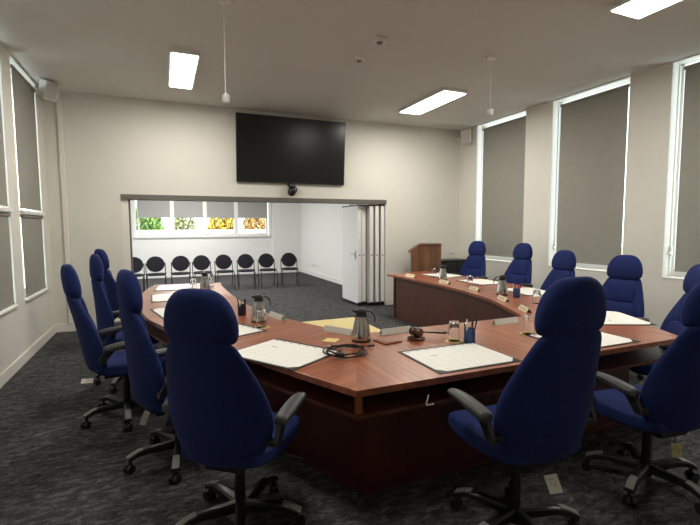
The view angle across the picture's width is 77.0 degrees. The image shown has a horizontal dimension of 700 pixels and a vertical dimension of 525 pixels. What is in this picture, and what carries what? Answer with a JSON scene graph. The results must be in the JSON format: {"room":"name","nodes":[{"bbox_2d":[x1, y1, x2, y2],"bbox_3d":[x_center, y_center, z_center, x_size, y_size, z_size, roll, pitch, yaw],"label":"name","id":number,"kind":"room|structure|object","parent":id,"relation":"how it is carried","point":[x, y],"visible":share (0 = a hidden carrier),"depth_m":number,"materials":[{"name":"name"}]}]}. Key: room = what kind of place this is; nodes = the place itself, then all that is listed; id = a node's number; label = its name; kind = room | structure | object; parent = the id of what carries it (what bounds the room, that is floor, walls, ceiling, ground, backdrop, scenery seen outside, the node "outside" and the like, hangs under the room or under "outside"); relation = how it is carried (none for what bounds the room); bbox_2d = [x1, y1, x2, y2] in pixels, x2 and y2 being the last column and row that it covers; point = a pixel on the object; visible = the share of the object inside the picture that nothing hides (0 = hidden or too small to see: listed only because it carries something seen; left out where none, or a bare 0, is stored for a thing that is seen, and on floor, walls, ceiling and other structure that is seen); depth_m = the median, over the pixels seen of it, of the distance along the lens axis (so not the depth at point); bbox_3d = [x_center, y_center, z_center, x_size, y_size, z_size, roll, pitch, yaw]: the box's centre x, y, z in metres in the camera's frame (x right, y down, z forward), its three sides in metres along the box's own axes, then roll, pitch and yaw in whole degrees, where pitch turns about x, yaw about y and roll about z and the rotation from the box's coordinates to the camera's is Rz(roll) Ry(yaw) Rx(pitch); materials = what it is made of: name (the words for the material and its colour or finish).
{"room":"council meeting room","nodes":[
{"label":"council meeting room","id":0,"kind":"room"},
{"bbox_2d":[0,43,54,373],"bbox_3d":[-2.770,-0.385,2.256,0.280,3.530,8.970,-2,5,-23],"label":"wall","id":1,"kind":"structure","parent":0,"point":[22,326],"depth_m":5.03,"materials":[{"name":"paint"}]},
{"bbox_2d":[0,96,7,205],"bbox_3d":[-3.513,-1.393,4.237,0.044,1.646,1.030,-2,5,-23],"label":"roller blind","id":2,"kind":"object","parent":1,"relation":"attached to","point":[3,188],"visible":1,"depth_m":4.66,"materials":[{"name":"fabric"}]},
{"bbox_2d":[0,207,19,315],"bbox_3d":[-3.571,-0.873,4.215,0.255,2.815,1.140,-2,5,-23],"label":"window","id":3,"kind":"structure","parent":1,"relation":"in","point":[2,209],"depth_m":4.58,"materials":[{"name":"white paint"}]},
{"bbox_2d":[0,212,14,310],"bbox_3d":[-3.507,-0.005,4.349,0.044,1.002,1.030,-2,5,-23],"label":"roller blind","id":4,"kind":"object","parent":3,"relation":"attached to","point":[6,279],"visible":1,"depth_m":4.63,"materials":[{"name":"fabric"}]},
{"bbox_2d":[0,324,55,387],"bbox_3d":[-2.626,1.306,2.452,0.018,0.125,8.970,-2,5,-23],"label":"baseboard","id":5,"kind":"structure","parent":1,"relation":"attached to","point":[19,362],"depth_m":5.05,"materials":[{"name":"white paint"}]},
{"bbox_2d":[10,72,49,300],"bbox_3d":[-4.145,-0.979,5.553,0.255,2.815,1.100,-2,5,-23],"label":"window","id":6,"kind":"structure","parent":1,"relation":"in","point":[24,211],"depth_m":5.61,"materials":[{"name":"white paint"}]},
{"bbox_2d":[10,64,41,210],"bbox_3d":[-4.087,-1.498,5.575,0.044,1.646,0.990,-2,5,-23],"label":"roller blind","id":7,"kind":"object","parent":6,"relation":"attached to","point":[23,91],"visible":0.98,"depth_m":5.51,"materials":[{"name":"fabric"}]},
{"bbox_2d":[20,214,45,297],"bbox_3d":[-4.081,-0.110,5.687,0.044,1.002,0.990,-2,5,-23],"label":"roller blind","id":8,"kind":"object","parent":6,"relation":"attached to","point":[31,225],"visible":0.96,"depth_m":5.63,"materials":[{"name":"fabric"}]},
{"bbox_2d":[33,78,58,101],"bbox_3d":[-4.116,-2.316,5.933,0.374,0.270,0.170,2,5,24],"label":"wall speaker","id":9,"kind":"object","parent":1,"relation":"attached to","point":[47,89],"visible":0.99,"depth_m":5.85,"materials":[{"name":"white paint"}]},
{"bbox_2d":[45,82,57,100],"bbox_3d":[-3.983,-2.283,5.876,0.082,0.195,0.140,2,5,24],"label":"grille","id":10,"kind":"object","parent":9,"relation":"attached to","point":[51,88],"depth_m":5.87,"materials":[{"name":"grey"}]},
{"bbox_2d":[130,200,300,273],"bbox_3d":[-5.280,-1.095,13.861,7.620,3.100,0.380,-2,5,-23],"label":"wall","id":11,"kind":"structure","parent":0,"point":[285,217],"depth_m":14.46,"materials":[{"name":"white paint"}]},
{"bbox_2d":[136,200,170,236],"bbox_3d":[-5.996,-1.409,13.507,0.970,1.210,0.100,-2,5,-23],"label":"window","id":12,"kind":"structure","parent":11,"relation":"in","point":[138,222],"depth_m":13.37,"materials":[{"name":"white paint"}]},
{"bbox_2d":[137,200,169,217],"bbox_3d":[-5.965,-1.681,13.409,0.930,0.616,0.044,-2,5,-23],"label":"roller blind","id":13,"kind":"object","parent":12,"relation":"attached to","point":[146,208],"visible":0.68,"depth_m":13.41,"materials":[{"name":"grey fabric"}]},
{"bbox_2d":[174,201,202,217],"bbox_3d":[-5.064,-1.715,13.793,0.910,0.616,0.044,-2,5,-23],"label":"roller blind","id":14,"kind":"object","parent":11,"relation":"attached to","point":[182,209],"visible":0.71,"depth_m":13.79,"materials":[{"name":"grey fabric"}]},
{"bbox_2d":[132,200,271,237],"bbox_3d":[-4.586,-1.461,14.009,4.200,1.320,0.080,-2,5,-23],"label":"trim","id":15,"kind":"structure","parent":11,"relation":"attached to","point":[172,226],"depth_m":13.98,"materials":[{"name":"white paint"}]},
{"bbox_2d":[137,269,272,278],"bbox_3d":[-5.685,0.405,13.697,6.640,0.140,0.018,-2,5,-23],"label":"baseboard","id":16,"kind":"structure","parent":11,"relation":"attached to","point":[168,275],"depth_m":14.06,"materials":[{"name":"white paint"}]},
{"bbox_2d":[206,202,234,217],"bbox_3d":[-4.172,-1.750,14.173,0.910,0.616,0.044,-2,5,-23],"label":"roller blind","id":17,"kind":"object","parent":11,"relation":"attached to","point":[214,209],"visible":0.71,"depth_m":14.18,"materials":[{"name":"grey fabric"}]},
{"bbox_2d":[238,202,266,217],"bbox_3d":[-3.243,-1.786,14.568,0.990,0.616,0.044,-2,5,-23],"label":"roller blind","id":18,"kind":"object","parent":11,"relation":"attached to","point":[245,209],"visible":0.7,"depth_m":14.57,"materials":[{"name":"grey fabric"}]},
{"bbox_2d":[41,91,459,323],"bbox_3d":[-1.112,-0.854,7.976,7.840,3.530,0.280,-2,5,-23],"label":"wall","id":19,"kind":"structure","parent":0,"point":[114,146],"depth_m":7.11,"materials":[{"name":"paint"}]},
{"bbox_2d":[56,91,73,322],"bbox_3d":[-4.203,-0.783,6.487,0.065,3.405,0.030,-2,5,-23],"label":"trim","id":20,"kind":"structure","parent":19,"relation":"attached to","point":[58,100],"depth_m":6.44,"materials":[{"name":"white paint"}]},
{"bbox_2d":[56,319,120,332],"bbox_3d":[-3.948,0.966,6.740,0.932,0.125,0.018,-2,5,-23],"label":"baseboard","id":21,"kind":"structure","parent":19,"relation":"attached to","point":[67,327],"depth_m":6.61,"materials":[{"name":"white paint"}]},
{"bbox_2d":[121,199,130,270],"bbox_3d":[-3.539,0.002,7.008,0.098,2.000,0.230,-2,5,-23],"label":"trim","id":22,"kind":"structure","parent":19,"relation":"attached to","point":[124,202],"depth_m":6.87,"materials":[{"name":"white paint"}]},
{"bbox_2d":[128,199,132,271],"bbox_3d":[-3.477,0.001,7.018,0.024,2.000,0.100,-2,5,-23],"label":"trim","id":23,"kind":"structure","parent":19,"relation":"attached to","point":[129,206],"depth_m":6.95,"materials":[{"name":"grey metal"}]},
{"bbox_2d":[120,194,386,204],"bbox_3d":[-1.461,-1.106,7.789,4.610,0.075,0.272,-2,5,-23],"label":"trim","id":24,"kind":"structure","parent":19,"relation":"attached to","point":[123,196],"depth_m":7.55,"materials":[{"name":"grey metal"}]},
{"bbox_2d":[235,112,345,184],"bbox_3d":[-1.001,-1.950,7.703,1.950,1.119,0.141,-2,5,-23],"label":"television","id":25,"kind":"object","parent":19,"relation":"attached to","point":[269,149],"visible":1,"depth_m":7.65,"materials":[{"name":"black plastic"}]},
{"bbox_2d":[342,205,361,305],"bbox_3d":[0.003,-0.165,8.920,0.128,1.995,0.826,-2,5,-23],"label":"door leaf","id":26,"kind":"structure","parent":19,"relation":"in","point":[351,214],"depth_m":8.83,"materials":[{"name":"white"}]},
{"bbox_2d":[300,203,374,279],"bbox_3d":[-0.328,-0.993,12.327,0.280,3.100,7.100,-2,5,-23],"label":"wall","id":27,"kind":"structure","parent":0,"point":[321,224],"depth_m":13.16,"materials":[{"name":"white paint"}]},
{"bbox_2d":[301,268,341,284],"bbox_3d":[-0.379,0.502,12.204,0.018,0.140,6.700,-2,5,-23],"label":"baseboard","id":28,"kind":"structure","parent":27,"relation":"attached to","point":[329,278],"depth_m":13.22,"materials":[{"name":"white paint"}]},
{"bbox_2d":[0,0,699,130],"bbox_3d":[0.697,-2.379,3.586,7.840,0.200,9.530,-2,5,-23],"label":"ceiling","id":29,"kind":"structure","parent":0,"point":[282,56],"depth_m":4.92,"materials":[{"name":"paint"}]},
{"bbox_2d":[168,47,199,88],"bbox_3d":[-2.092,-2.392,5.493,0.325,0.056,1.300,-2,5,-23],"label":"ceiling light","id":30,"kind":"object","parent":29,"relation":"attached to","point":[183,63],"visible":1,"depth_m":5.30,"materials":[{"name":"white paint"}]},
{"bbox_2d":[216,0,229,103],"bbox_3d":[-1.099,-1.850,3.856,0.120,0.882,0.120,-2,5,-23],"label":"microphone","id":31,"kind":"object","parent":29,"relation":"hanging from","point":[225,97],"visible":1,"depth_m":3.86,"materials":[{"name":"white paint"}]},
{"bbox_2d":[372,35,387,44],"bbox_3d":[0.314,-2.329,4.631,0.140,0.065,0.100,-2,5,-23],"label":"ceiling sensor","id":32,"kind":"object","parent":29,"relation":"attached to","point":[379,40],"visible":1,"depth_m":4.60,"materials":[{"name":"white paint"}]},
{"bbox_2d":[399,87,467,114],"bbox_3d":[1.269,-2.522,6.924,0.425,0.056,1.300,-2,5,-23],"label":"ceiling light","id":33,"kind":"object","parent":29,"relation":"attached to","point":[443,95],"visible":1,"depth_m":6.74,"materials":[{"name":"white paint"}]},
{"bbox_2d":[486,55,496,115],"bbox_3d":[1.660,-2.075,5.185,0.120,0.672,0.120,-2,5,-23],"label":"microphone","id":34,"kind":"object","parent":29,"relation":"hanging from","point":[491,58],"visible":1,"depth_m":5.18,"materials":[{"name":"white paint"}]},
{"bbox_2d":[608,0,681,18],"bbox_3d":[2.771,-2.250,3.460,0.415,0.056,1.290,-2,5,-23],"label":"ceiling light","id":35,"kind":"object","parent":29,"relation":"attached to","point":[637,9],"visible":1,"depth_m":3.89,"materials":[{"name":"white paint"}]},
{"bbox_2d":[0,272,699,524],"bbox_3d":[-1.509,1.090,6.786,9.640,0.150,16.630,-2,5,-23],"label":"floor","id":36,"kind":"structure","parent":0,"point":[54,471],"depth_m":2.75,"materials":[{"name":"grey carpet"}]},
{"bbox_2d":[60,264,165,431],"bbox_3d":[-1.876,0.635,3.566,0.732,1.276,0.687,-3,6,-33],"label":"chair","id":37,"kind":"object","parent":36,"relation":"on","point":[108,363],"visible":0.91,"depth_m":3.33,"materials":[{"name":"blue fabric"}]},
{"bbox_2d":[94,249,140,346],"bbox_3d":[-2.990,0.448,5.883,0.685,1.285,0.694,4,6,45],"label":"chair","id":38,"kind":"object","parent":36,"relation":"on","point":[109,282],"visible":0.41,"depth_m":5.57,"materials":[{"name":"blue fabric"}]},
{"bbox_2d":[89,254,163,393],"bbox_3d":[-2.218,0.556,4.392,0.659,1.304,0.684,-3,5,-28],"label":"chair","id":39,"kind":"object","parent":36,"relation":"on","point":[105,317],"visible":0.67,"depth_m":4.12,"materials":[{"name":"blue fabric"}]},
{"bbox_2d":[133,257,144,291],"bbox_3d":[-5.058,0.315,10.298,0.472,0.864,0.511,-2,5,-23],"label":"chair","id":40,"kind":"object","parent":36,"relation":"on","point":[138,264],"visible":0.52,"depth_m":10.47,"materials":[{"name":"black fabric"}]},
{"bbox_2d":[116,269,181,484],"bbox_3d":[-1.175,0.676,2.899,0.640,1.296,0.692,-4,6,-37],"label":"chair","id":41,"kind":"object","parent":36,"relation":"on","point":[148,384],"visible":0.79,"depth_m":2.64,"materials":[{"name":"blue fabric"}]},
{"bbox_2d":[145,256,166,288],"bbox_3d":[-4.627,0.296,10.508,0.472,0.864,0.511,-2,5,-26],"label":"chair","id":42,"kind":"object","parent":36,"relation":"on","point":[154,264],"visible":0.94,"depth_m":10.62,"materials":[{"name":"black fabric"}]},
{"bbox_2d":[171,256,190,283],"bbox_3d":[-4.118,0.278,10.711,0.472,0.864,0.511,-2,5,-20],"label":"chair","id":43,"kind":"object","parent":36,"relation":"on","point":[179,263],"visible":0.88,"depth_m":10.84,"materials":[{"name":"black fabric"}]},
{"bbox_2d":[192,255,212,278],"bbox_3d":[-3.647,0.261,10.899,0.472,0.864,0.511,-2,5,-25],"label":"chair","id":44,"kind":"object","parent":36,"relation":"on","point":[201,262],"visible":0.83,"depth_m":11.02,"materials":[{"name":"black fabric"}]},
{"bbox_2d":[214,254,234,286],"bbox_3d":[-3.164,0.240,11.131,0.472,0.864,0.511,-2,5,-24],"label":"chair","id":45,"kind":"object","parent":36,"relation":"on","point":[222,261],"visible":0.96,"depth_m":11.25,"materials":[{"name":"black fabric"}]},
{"bbox_2d":[162,288,305,524],"bbox_3d":[-0.577,0.729,2.236,0.685,1.290,0.726,1,5,15],"label":"chair","id":46,"kind":"object","parent":36,"relation":"on","point":[221,416],"visible":1,"depth_m":1.96,"materials":[{"name":"blue fabric"}]},
{"bbox_2d":[237,254,255,288],"bbox_3d":[-2.669,0.222,11.328,0.472,0.864,0.511,-2,5,-17],"label":"chair","id":47,"kind":"object","parent":36,"relation":"on","point":[245,261],"visible":1,"depth_m":11.46,"materials":[{"name":"black fabric"}]},
{"bbox_2d":[258,253,277,286],"bbox_3d":[-2.155,0.203,11.534,0.472,0.864,0.511,-2,5,-21],"label":"chair","id":48,"kind":"object","parent":36,"relation":"on","point":[266,260],"visible":1,"depth_m":11.66,"materials":[{"name":"black fabric"}]},
{"bbox_2d":[280,253,298,286],"bbox_3d":[-1.615,0.180,11.790,0.472,0.864,0.511,-1,5,-13],"label":"chair","id":49,"kind":"object","parent":36,"relation":"on","point":[288,259],"visible":1,"depth_m":11.93,"materials":[{"name":"black fabric"}]},
{"bbox_2d":[303,317,379,332],"bbox_3d":[-0.058,0.909,3.974,0.540,0.650,0.780,-2,5,-23],"label":"side table","id":50,"kind":"object","parent":36,"relation":"on","point":[348,323],"visible":0.27,"depth_m":4.12,"materials":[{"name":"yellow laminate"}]},
{"bbox_2d":[361,205,365,304],"bbox_3d":[0.106,-0.175,9.039,0.085,1.995,0.846,-2,5,-23],"label":"partition panel","id":51,"kind":"object","parent":36,"relation":"on","point":[363,207],"visible":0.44,"depth_m":8.66,"materials":[{"name":"grey"}]},
{"bbox_2d":[366,205,372,305],"bbox_3d":[0.258,-0.170,8.963,0.075,1.995,0.846,-2,5,-23],"label":"partition panel","id":52,"kind":"object","parent":36,"relation":"on","point":[369,208],"visible":0.49,"depth_m":8.62,"materials":[{"name":"white"}]},
{"bbox_2d":[373,205,378,305],"bbox_3d":[0.368,-0.173,8.999,0.075,1.995,0.846,-2,5,-23],"label":"partition panel","id":53,"kind":"object","parent":36,"relation":"on","point":[375,207],"visible":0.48,"depth_m":8.63,"materials":[{"name":"white"}]},
{"bbox_2d":[379,205,383,304],"bbox_3d":[0.478,-0.177,9.035,0.075,1.995,0.846,-2,5,-23],"label":"partition panel","id":54,"kind":"object","parent":36,"relation":"on","point":[381,207],"visible":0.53,"depth_m":8.66,"materials":[{"name":"white"}]},
{"bbox_2d":[141,271,677,494],"bbox_3d":[0.268,0.782,4.960,4.838,0.740,4.929,-2,5,-23],"label":"table","id":55,"kind":"object","parent":36,"relation":"on","point":[375,421],"visible":0.52,"depth_m":2.78,"materials":[{"name":"brown wood"}]},
{"bbox_2d":[151,293,172,302],"bbox_3d":[-2.066,0.404,5.146,0.475,0.006,0.590,-2,5,-24],"label":"desk pad","id":56,"kind":"object","parent":55,"relation":"on","point":[158,297],"visible":0.51,"depth_m":5.09,"materials":[{"name":"white paper"}]},
{"bbox_2d":[154,284,189,290],"bbox_3d":[-2.383,0.337,5.986,0.475,0.006,0.590,-2,5,-19],"label":"desk pad","id":57,"kind":"object","parent":55,"relation":"on","point":[177,286],"visible":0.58,"depth_m":5.94,"materials":[{"name":"white paper"}]},
{"bbox_2d":[200,272,212,288],"bbox_3d":[-1.897,0.237,5.774,0.154,0.236,0.139,-4,6,-38],"label":"jug","id":58,"kind":"object","parent":55,"relation":"on","point":[204,283],"visible":0.85,"depth_m":5.73,"materials":[{"name":"grey metal"}]},
{"bbox_2d":[238,323,266,336],"bbox_3d":[-1.028,0.533,3.485,0.590,0.006,0.475,4,6,42],"label":"desk pad","id":59,"kind":"object","parent":55,"relation":"on","point":[244,329],"visible":0.28,"depth_m":3.45,"materials":[{"name":"white paper"}]},
{"bbox_2d":[251,294,270,322],"bbox_3d":[-0.778,0.392,3.793,0.154,0.236,0.139,2,5,21],"label":"jug","id":60,"kind":"object","parent":55,"relation":"on","point":[258,304],"visible":0.78,"depth_m":3.76,"materials":[{"name":"grey"}]},
{"bbox_2d":[238,338,341,370],"bbox_3d":[-0.428,0.582,2.846,0.590,0.006,0.475,3,6,34],"label":"desk pad","id":61,"kind":"object","parent":55,"relation":"on","point":[285,354],"visible":0.8,"depth_m":2.81,"materials":[{"name":"white paper"}]},
{"bbox_2d":[323,325,352,335],"bbox_3d":[-0.089,0.519,3.385,0.260,0.042,0.060,3,6,35],"label":"holder","id":62,"kind":"object","parent":55,"relation":"on","point":[345,331],"visible":0.86,"depth_m":3.37,"materials":[{"name":"grey plastic"}]},
{"bbox_2d":[322,344,374,358],"bbox_3d":[-0.021,0.559,2.851,0.286,0.036,0.354,1,5,19],"label":"coiled cable","id":63,"kind":"object","parent":55,"relation":"on","point":[337,354],"visible":1,"depth_m":2.80,"materials":[{"name":"black plastic"}]},
{"bbox_2d":[352,308,375,342],"bbox_3d":[0.086,0.441,3.139,0.154,0.236,0.139,-4,6,-38],"label":"jug","id":64,"kind":"object","parent":55,"relation":"on","point":[361,330],"visible":1,"depth_m":3.09,"materials":[{"name":"grey metal"}]},
{"bbox_2d":[373,336,401,344],"bbox_3d":[0.265,0.552,3.119,0.150,0.016,0.150,-3,6,-34],"label":"wooden block","id":65,"kind":"object","parent":55,"relation":"on","point":[388,340],"visible":1,"depth_m":3.08,"materials":[{"name":"brown wood"}]},
{"bbox_2d":[379,326,409,335],"bbox_3d":[0.349,0.518,3.365,0.260,0.042,0.060,-3,5,-26],"label":"holder","id":66,"kind":"object","parent":55,"relation":"on","point":[405,329],"visible":0.86,"depth_m":3.34,"materials":[{"name":"grey plastic"}]},
{"bbox_2d":[146,323,665,419],"bbox_3d":[0.296,0.569,4.874,4.798,0.020,4.700,-2,5,-23],"label":"shelf","id":67,"kind":"object","parent":55,"relation":"attached to","point":[413,398],"depth_m":2.59,"materials":[{"name":"brown wood"}]},
{"bbox_2d":[409,327,446,336],"bbox_3d":[0.577,0.499,3.208,0.300,0.070,0.106,-2,5,-22],"label":"gavel","id":68,"kind":"object","parent":55,"relation":"on","point":[414,331],"visible":1,"depth_m":3.16,"materials":[{"name":"brown wood"}]},
{"bbox_2d":[436,265,446,280],"bbox_3d":[1.400,0.150,6.669,0.154,0.236,0.139,-1,5,-7],"label":"jug","id":69,"kind":"object","parent":55,"relation":"on","point":[442,273],"visible":0.91,"depth_m":6.63,"materials":[{"name":"grey"}]},
{"bbox_2d":[444,339,463,343],"bbox_3d":[0.738,0.556,3.120,0.105,0.004,0.105,3,6,38],"label":"coaster","id":70,"kind":"object","parent":55,"relation":"on","point":[447,339],"visible":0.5,"depth_m":3.09,"materials":[{"name":"yellow"}]},
{"bbox_2d":[448,320,459,341],"bbox_3d":[0.737,0.484,3.114,0.086,0.140,0.086,-2,5,-23],"label":"drinking glass","id":71,"kind":"object","parent":70,"relation":"on","point":[454,325],"visible":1,"depth_m":3.08,"materials":[{"name":"white"}]},
{"bbox_2d":[398,343,521,373],"bbox_3d":[0.673,0.585,2.751,0.590,0.006,0.475,-2,5,-23],"label":"desk pad","id":72,"kind":"object","parent":55,"relation":"on","point":[444,359],"visible":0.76,"depth_m":2.71,"materials":[{"name":"white paper"}]},
{"bbox_2d":[464,327,474,342],"bbox_3d":[0.836,0.510,3.077,0.078,0.100,0.078,-2,5,-23],"label":"pen cup","id":73,"kind":"object","parent":55,"relation":"on","point":[469,336],"visible":0.98,"depth_m":3.04,"materials":[{"name":"blue"}]},
{"bbox_2d":[456,279,507,284],"bbox_3d":[1.917,0.282,6.430,0.475,0.006,0.590,-2,5,-22],"label":"desk pad","id":74,"kind":"object","parent":55,"relation":"on","point":[475,281],"visible":0.84,"depth_m":6.43,"materials":[{"name":"white paper"}]},
{"bbox_2d":[493,275,507,295],"bbox_3d":[1.797,0.266,5.209,0.154,0.236,0.139,-3,5,-30],"label":"jug","id":75,"kind":"object","parent":55,"relation":"on","point":[502,289],"visible":0.98,"depth_m":5.17,"materials":[{"name":"grey"}]},
{"bbox_2d":[492,317,518,325],"bbox_3d":[1.300,0.488,3.683,0.260,0.042,0.060,-3,5,-26],"label":"holder","id":76,"kind":"object","parent":55,"relation":"on","point":[511,320],"visible":1,"depth_m":3.66,"materials":[{"name":"grey plastic"}]},
{"bbox_2d":[508,287,544,295],"bbox_3d":[2.218,0.358,5.474,0.475,0.006,0.590,-1,5,-13],"label":"desk pad","id":77,"kind":"object","parent":55,"relation":"on","point":[528,291],"visible":0.52,"depth_m":5.46,"materials":[{"name":"white paper"}]},
{"bbox_2d":[532,290,540,303],"bbox_3d":[1.961,0.361,4.622,0.086,0.140,0.086,-2,5,-23],"label":"drinking glass","id":78,"kind":"object","parent":55,"relation":"on","point":[536,298],"visible":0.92,"depth_m":4.59,"materials":[{"name":"white"}]},
{"bbox_2d":[526,332,640,347],"bbox_3d":[1.669,0.545,3.180,0.590,0.006,0.475,-2,5,-23],"label":"desk pad","id":79,"kind":"object","parent":55,"relation":"on","point":[608,340],"visible":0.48,"depth_m":3.09,"materials":[{"name":"white paper"}]},
{"bbox_2d":[604,311,656,324],"bbox_3d":[2.280,0.486,3.885,0.475,0.006,0.590,0,5,2],"label":"desk pad","id":80,"kind":"object","parent":55,"relation":"on","point":[612,317],"visible":0.54,"depth_m":3.75,"materials":[{"name":"white paper"}]},
{"bbox_3d":[-0.718,0.526,3.574,0.142,0.004,0.142,-2,5,-23],"label":"coaster","id":81,"kind":"object","parent":55,"relation":"on","visible":0},
{"bbox_2d":[256,309,266,327],"bbox_3d":[-0.718,0.454,3.568,0.086,0.140,0.086,-2,5,-23],"label":"drinking glass","id":82,"kind":"object","parent":81,"relation":"on","point":[261,321],"visible":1,"depth_m":3.54,"materials":[{"name":"clear glass"}]},
{"bbox_3d":[1.341,0.538,3.312,0.142,0.004,0.142,-2,5,-23],"label":"coaster","id":83,"kind":"object","parent":55,"relation":"on","visible":0},
{"bbox_2d":[522,314,533,334],"bbox_3d":[1.340,0.466,3.306,0.086,0.140,0.086,-2,5,-23],"label":"drinking glass","id":84,"kind":"object","parent":83,"relation":"on","point":[528,320],"visible":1,"depth_m":3.27,"materials":[{"name":"white"}]},
{"bbox_2d":[408,243,441,271],"bbox_3d":[1.417,0.252,8.395,0.600,1.235,0.470,0,5,6],"label":"lectern","id":85,"kind":"object","parent":36,"relation":"on","point":[424,256],"visible":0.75,"depth_m":8.15,"materials":[{"name":"brown wood"}]},
{"bbox_2d":[441,258,465,273],"bbox_3d":[2.039,0.377,8.989,0.640,0.885,0.438,-2,5,-23],"label":"base cabinet","id":86,"kind":"object","parent":36,"relation":"on","point":[453,265],"visible":0.3,"depth_m":8.76,"materials":[{"name":"black plastic"}]},
{"bbox_2d":[449,241,487,278],"bbox_3d":[2.092,0.267,7.820,0.683,1.290,0.703,-4,6,-39],"label":"chair","id":87,"kind":"object","parent":36,"relation":"on","point":[474,265],"visible":0.57,"depth_m":7.89,"materials":[{"name":"blue fabric"}]},
{"bbox_2d":[490,243,532,287],"bbox_3d":[2.496,0.344,6.867,0.682,1.285,0.700,-4,6,-36],"label":"chair","id":88,"kind":"object","parent":36,"relation":"on","point":[519,271],"visible":0.41,"depth_m":6.90,"materials":[{"name":"blue fabric"}]},
{"bbox_2d":[447,276,606,524],"bbox_3d":[0.850,0.705,2.153,0.685,1.340,0.681,-2,5,-20],"label":"chair","id":89,"kind":"object","parent":36,"relation":"on","point":[541,416],"visible":1,"depth_m":1.89,"materials":[{"name":"blue fabric"}]},
{"bbox_2d":[540,250,575,290],"bbox_3d":[2.591,0.461,5.756,0.688,1.230,0.703,-3,6,-34],"label":"chair","id":90,"kind":"object","parent":36,"relation":"on","point":[563,263],"visible":0.38,"depth_m":5.82,"materials":[{"name":"blue fabric"}]},
{"bbox_2d":[602,255,648,379],"bbox_3d":[2.701,0.549,4.594,0.679,1.240,0.698,-4,6,-37],"label":"chair","id":91,"kind":"object","parent":36,"relation":"on","point":[623,289],"visible":0.52,"depth_m":4.62,"materials":[{"name":"blue fabric"}]},
{"bbox_2d":[581,282,699,513],"bbox_3d":[1.795,0.697,2.564,0.694,1.280,0.675,-2,5,-21],"label":"chair","id":92,"kind":"object","parent":36,"relation":"on","point":[667,404],"visible":0.96,"depth_m":2.36,"materials":[{"name":"blue fabric"}]},
{"bbox_2d":[629,264,699,384],"bbox_3d":[2.617,0.628,3.693,0.698,1.230,0.708,1,5,20],"label":"chair","id":93,"kind":"object","parent":36,"relation":"on","point":[672,323],"visible":0.2,"depth_m":3.73,"materials":[{"name":"blue fabric"}]},
{"bbox_2d":[458,53,699,328],"bbox_3d":[4.181,-0.655,5.216,0.280,3.530,8.970,-2,5,-23],"label":"wall","id":94,"kind":"structure","parent":0,"point":[653,99],"depth_m":5.83,"materials":[{"name":"paint"}]},
{"bbox_2d":[461,129,470,142],"bbox_3d":[2.313,-2.500,8.726,0.170,0.270,0.364,1,5,20],"label":"wall speaker","id":95,"kind":"object","parent":94,"relation":"attached to","point":[466,133],"visible":1,"depth_m":8.59,"materials":[{"name":"white paint"}]},
{"bbox_2d":[480,114,525,262],"bbox_3d":[2.850,-1.329,8.197,0.226,2.625,1.260,-2,5,-23],"label":"window","id":96,"kind":"structure","parent":94,"relation":"in","point":[488,258],"depth_m":8.57,"materials":[{"name":"white paint"}]},
{"bbox_2d":[481,116,525,257],"bbox_3d":[2.822,-1.339,8.154,0.044,2.463,1.127,-2,5,-23],"label":"roller blind","id":97,"kind":"object","parent":96,"relation":"attached to","point":[503,143],"visible":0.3,"depth_m":8.12,"materials":[{"name":"fabric"}]},
{"bbox_2d":[548,81,629,272],"bbox_3d":[3.563,-1.198,6.534,0.226,2.625,1.250,-2,5,-23],"label":"window","id":98,"kind":"structure","parent":94,"relation":"in","point":[579,266],"depth_m":7.02,"materials":[{"name":"white paint"}]},
{"bbox_2d":[557,83,629,265],"bbox_3d":[3.534,-1.209,6.495,0.044,2.463,1.105,-2,5,-23],"label":"roller blind","id":99,"kind":"object","parent":98,"relation":"attached to","point":[593,136],"visible":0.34,"depth_m":6.43,"materials":[{"name":"fabric"}]},
{"bbox_2d":[662,59,699,279],"bbox_3d":[4.265,-1.069,4.897,0.226,2.625,1.260,-2,5,-23],"label":"window","id":100,"kind":"structure","parent":94,"relation":"in","point":[672,274],"depth_m":5.47,"materials":[{"name":"white paint"}]},
{"bbox_2d":[674,62,699,271],"bbox_3d":[4.235,-1.080,4.859,0.044,2.463,1.115,-2,5,-23],"label":"roller blind","id":101,"kind":"object","parent":100,"relation":"attached to","point":[687,252],"visible":1,"depth_m":5.26,"materials":[{"name":"fabric"}]},
{"label":"outside","id":102,"kind":"structure","parent":0,"visible":0},
{"bbox_3d":[-7.196,-0.278,29.647,70.000,0.150,29.950,-2,5,-23],"label":"ground","id":103,"kind":"structure","parent":102,"visible":0},
{"bbox_2d":[136,207,164,229],"bbox_3d":[-7.676,-0.908,16.706,1.350,3.199,1.332,0,5,2],"label":"shrub","id":104,"kind":"object","parent":103,"relation":"on","point":[145,224],"visible":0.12,"depth_m":16.37,"materials":[{"name":"green plant"}]},
{"bbox_2d":[174,218,197,229],"bbox_3d":[-6.651,-0.824,17.688,1.266,2.864,1.299,-2,5,-23],"label":"shrub","id":105,"kind":"object","parent":103,"relation":"on","point":[180,224],"visible":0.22,"depth_m":17.39,"materials":[{"name":"green plant"}]},
{"bbox_2d":[137,229,265,235],"bbox_3d":[-6.257,-0.216,15.954,17.000,1.920,0.260,-2,5,-23],"label":"wall","id":106,"kind":"structure","parent":103,"relation":"on","point":[254,230],"depth_m":16.02,"materials":[{"name":"white paint"}]},
{"bbox_2d":[207,218,238,229],"bbox_3d":[-5.156,-1.020,17.884,1.328,3.210,1.322,-2,5,-23],"label":"shrub","id":107,"kind":"object","parent":103,"relation":"on","point":[214,223],"visible":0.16,"depth_m":17.50,"materials":[{"name":"yellow plant"}]},
{"bbox_2d":[242,218,264,229],"bbox_3d":[-3.871,-1.058,18.339,1.353,3.200,1.360,-2,5,-23],"label":"shrub","id":108,"kind":"object","parent":103,"relation":"on","point":[255,223],"visible":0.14,"depth_m":17.95,"materials":[{"name":"orange plant"}]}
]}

